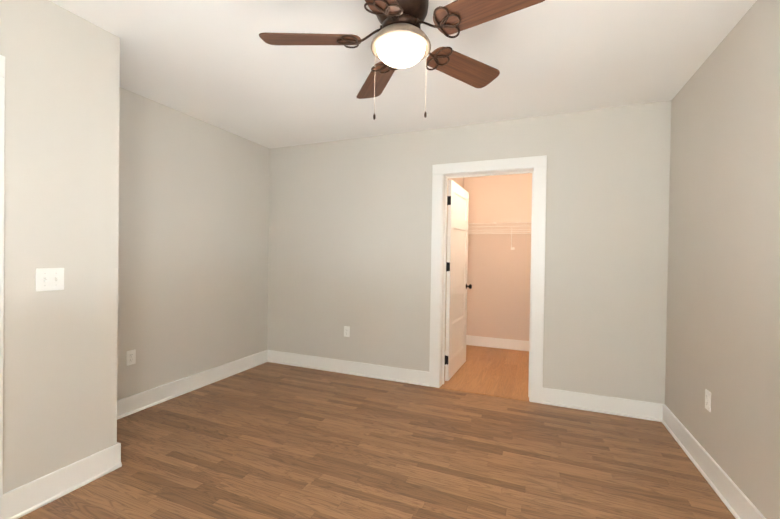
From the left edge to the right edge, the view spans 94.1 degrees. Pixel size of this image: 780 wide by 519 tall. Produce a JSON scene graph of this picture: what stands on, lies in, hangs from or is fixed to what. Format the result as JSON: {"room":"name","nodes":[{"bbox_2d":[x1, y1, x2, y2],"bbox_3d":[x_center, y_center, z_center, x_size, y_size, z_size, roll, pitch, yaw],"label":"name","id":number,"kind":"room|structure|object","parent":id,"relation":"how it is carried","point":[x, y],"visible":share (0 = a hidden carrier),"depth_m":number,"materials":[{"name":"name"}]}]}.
{"room":"empty bedroom","nodes":[
{"label":"empty bedroom","id":0,"kind":"room"},
{"bbox_2d":[0,0,119,493],"bbox_3d":[-2.050,-0.033,1.214,0.120,2.540,2.065,1,1,22],"label":"wall","id":1,"kind":"structure","parent":0,"point":[61,155],"depth_m":1.88,"materials":[{"name":"paint"}]},
{"bbox_2d":[0,55,4,518],"bbox_3d":[-1.978,0.154,1.212,0.022,2.168,1.005,1,1,22],"label":"door frame","id":2,"kind":"structure","parent":1,"relation":"attached to","point":[2,106],"depth_m":1.67,"materials":[{"name":"paint"}]},
{"bbox_2d":[36,268,63,290],"bbox_3d":[-1.724,0.101,1.846,0.018,0.115,0.116,1,1,22],"label":"switch plate","id":3,"kind":"object","parent":1,"relation":"attached to","point":[49,279],"visible":1,"depth_m":1.84,"materials":[{"name":"white plastic"}]},
{"bbox_2d":[2,443,121,518],"bbox_3d":[-1.706,1.166,1.925,0.028,0.140,0.526,1,1,22],"label":"baseboard","id":4,"kind":"structure","parent":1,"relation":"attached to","point":[24,499],"depth_m":1.89,"materials":[{"name":"white wood"}]},
{"bbox_2d":[117,87,269,399],"bbox_3d":[-1.898,-0.050,3.392,0.120,2.540,2.089,1,1,22],"label":"wall","id":5,"kind":"structure","parent":0,"point":[193,242],"depth_m":3.31,"materials":[{"name":"paint"}]},
{"bbox_2d":[126,350,135,365],"bbox_3d":[-2.052,0.777,2.876,0.008,0.115,0.070,1,1,22],"label":"electrical outlet","id":6,"kind":"object","parent":5,"relation":"attached to","point":[130,357],"visible":1,"depth_m":2.87,"materials":[{"name":"white plastic"}]},
{"bbox_2d":[117,350,267,419],"bbox_3d":[-1.847,1.151,3.374,0.028,0.140,2.089,1,1,22],"label":"baseboard","id":7,"kind":"structure","parent":5,"relation":"attached to","point":[132,404],"depth_m":3.30,"materials":[{"name":"paint"}]},
{"bbox_2d":[18,345,735,518],"bbox_3d":[-0.072,1.301,2.558,4.175,0.107,6.270,1,1,22],"label":"floor","id":8,"kind":"structure","parent":0,"point":[268,440],"depth_m":2.32,"materials":[{"name":"brown wood"}]},
{"bbox_2d":[49,0,756,148],"bbox_3d":[-0.033,-1.335,2.536,4.175,0.100,6.270,1,1,22],"label":"ceiling","id":9,"kind":"structure","parent":0,"point":[222,64],"depth_m":2.35,"materials":[{"name":"paint"}]},
{"bbox_2d":[259,0,544,119],"bbox_3d":[0.045,-0.972,1.692,1.286,0.609,1.251,1,1,22],"label":"fan","id":10,"kind":"object","parent":9,"relation":"hanging from","point":[400,39],"visible":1,"depth_m":1.67,"materials":[{"name":"brown wood"}]},
{"bbox_2d":[445,178,463,346],"bbox_3d":[0.694,-0.021,4.577,0.120,2.540,1.706,1,1,22],"label":"wall","id":11,"kind":"structure","parent":0,"point":[459,181],"depth_m":4.42,"materials":[{"name":"paint"}]},
{"bbox_2d":[267,100,670,403],"bbox_3d":[0.404,-0.018,3.683,4.175,2.540,0.170,1,1,22],"label":"wall","id":12,"kind":"structure","parent":0,"point":[350,225],"depth_m":3.40,"materials":[{"name":"paint"}]},
{"bbox_2d":[344,326,349,336],"bbox_3d":[-0.469,0.782,3.940,0.070,0.115,0.008,1,1,22],"label":"electrical outlet","id":13,"kind":"object","parent":12,"relation":"attached to","point":[346,331],"visible":1,"depth_m":3.94,"materials":[{"name":"white plastic"}]},
{"bbox_2d":[267,350,428,386],"bbox_3d":[-0.542,1.166,3.959,2.014,0.140,0.028,1,1,22],"label":"baseboard","id":14,"kind":"structure","parent":12,"relation":"attached to","point":[404,375],"depth_m":3.90,"materials":[{"name":"paint"}]},
{"bbox_2d":[445,180,471,380],"bbox_3d":[0.770,0.215,4.049,0.169,2.055,0.845,1,1,22],"label":"closet door","id":15,"kind":"structure","parent":12,"relation":"in","point":[457,271],"depth_m":3.97,"materials":[{"name":"paint"}]},
{"bbox_2d":[429,155,546,403],"bbox_3d":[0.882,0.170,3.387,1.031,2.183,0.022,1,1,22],"label":"trim","id":16,"kind":"structure","parent":12,"relation":"attached to","point":[538,164],"depth_m":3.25,"materials":[{"name":"paint"}]},
{"bbox_2d":[542,387,662,421],"bbox_3d":[1.757,1.208,3.034,0.900,0.140,0.028,1,1,22],"label":"baseboard","id":17,"kind":"structure","parent":12,"relation":"attached to","point":[645,410],"depth_m":3.02,"materials":[{"name":"paint"}]},
{"bbox_2d":[464,173,531,340],"bbox_3d":[1.735,-0.011,5.142,1.630,2.540,0.120,1,1,22],"label":"wall","id":18,"kind":"structure","parent":0,"point":[498,293],"depth_m":5.15,"materials":[{"name":"paint"}]},
{"bbox_2d":[466,335,528,350],"bbox_3d":[1.689,1.189,5.084,1.390,0.140,0.028,1,1,22],"label":"baseboard","id":19,"kind":"structure","parent":18,"relation":"attached to","point":[511,344],"depth_m":5.14,"materials":[{"name":"paint"}]},
{"bbox_2d":[468,222,530,249],"bbox_3d":[1.674,-0.331,4.955,1.394,0.392,0.270,1,1,22],"label":"closet shelf","id":20,"kind":"object","parent":18,"relation":"attached to","point":[528,226],"visible":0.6,"depth_m":4.98,"materials":[{"name":"white metal"}]},
{"bbox_2d":[665,0,779,518],"bbox_3d":[1.455,0.022,0.864,0.120,2.540,4.274,1,1,22],"label":"wall","id":21,"kind":"structure","parent":0,"point":[723,320],"depth_m":1.93,"materials":[{"name":"paint"}]},
{"bbox_2d":[705,389,710,411],"bbox_3d":[1.894,0.840,2.164,0.008,0.115,0.070,1,1,22],"label":"electrical outlet","id":22,"kind":"object","parent":21,"relation":"attached to","point":[707,400],"visible":1,"depth_m":2.15,"materials":[{"name":"white plastic"}]},
{"bbox_2d":[661,404,765,518],"bbox_3d":[1.391,1.220,0.958,0.028,0.140,4.154,1,1,22],"label":"baseboard","id":23,"kind":"structure","parent":21,"relation":"attached to","point":[737,502],"depth_m":2.07,"materials":[{"name":"paint"}]}
]}

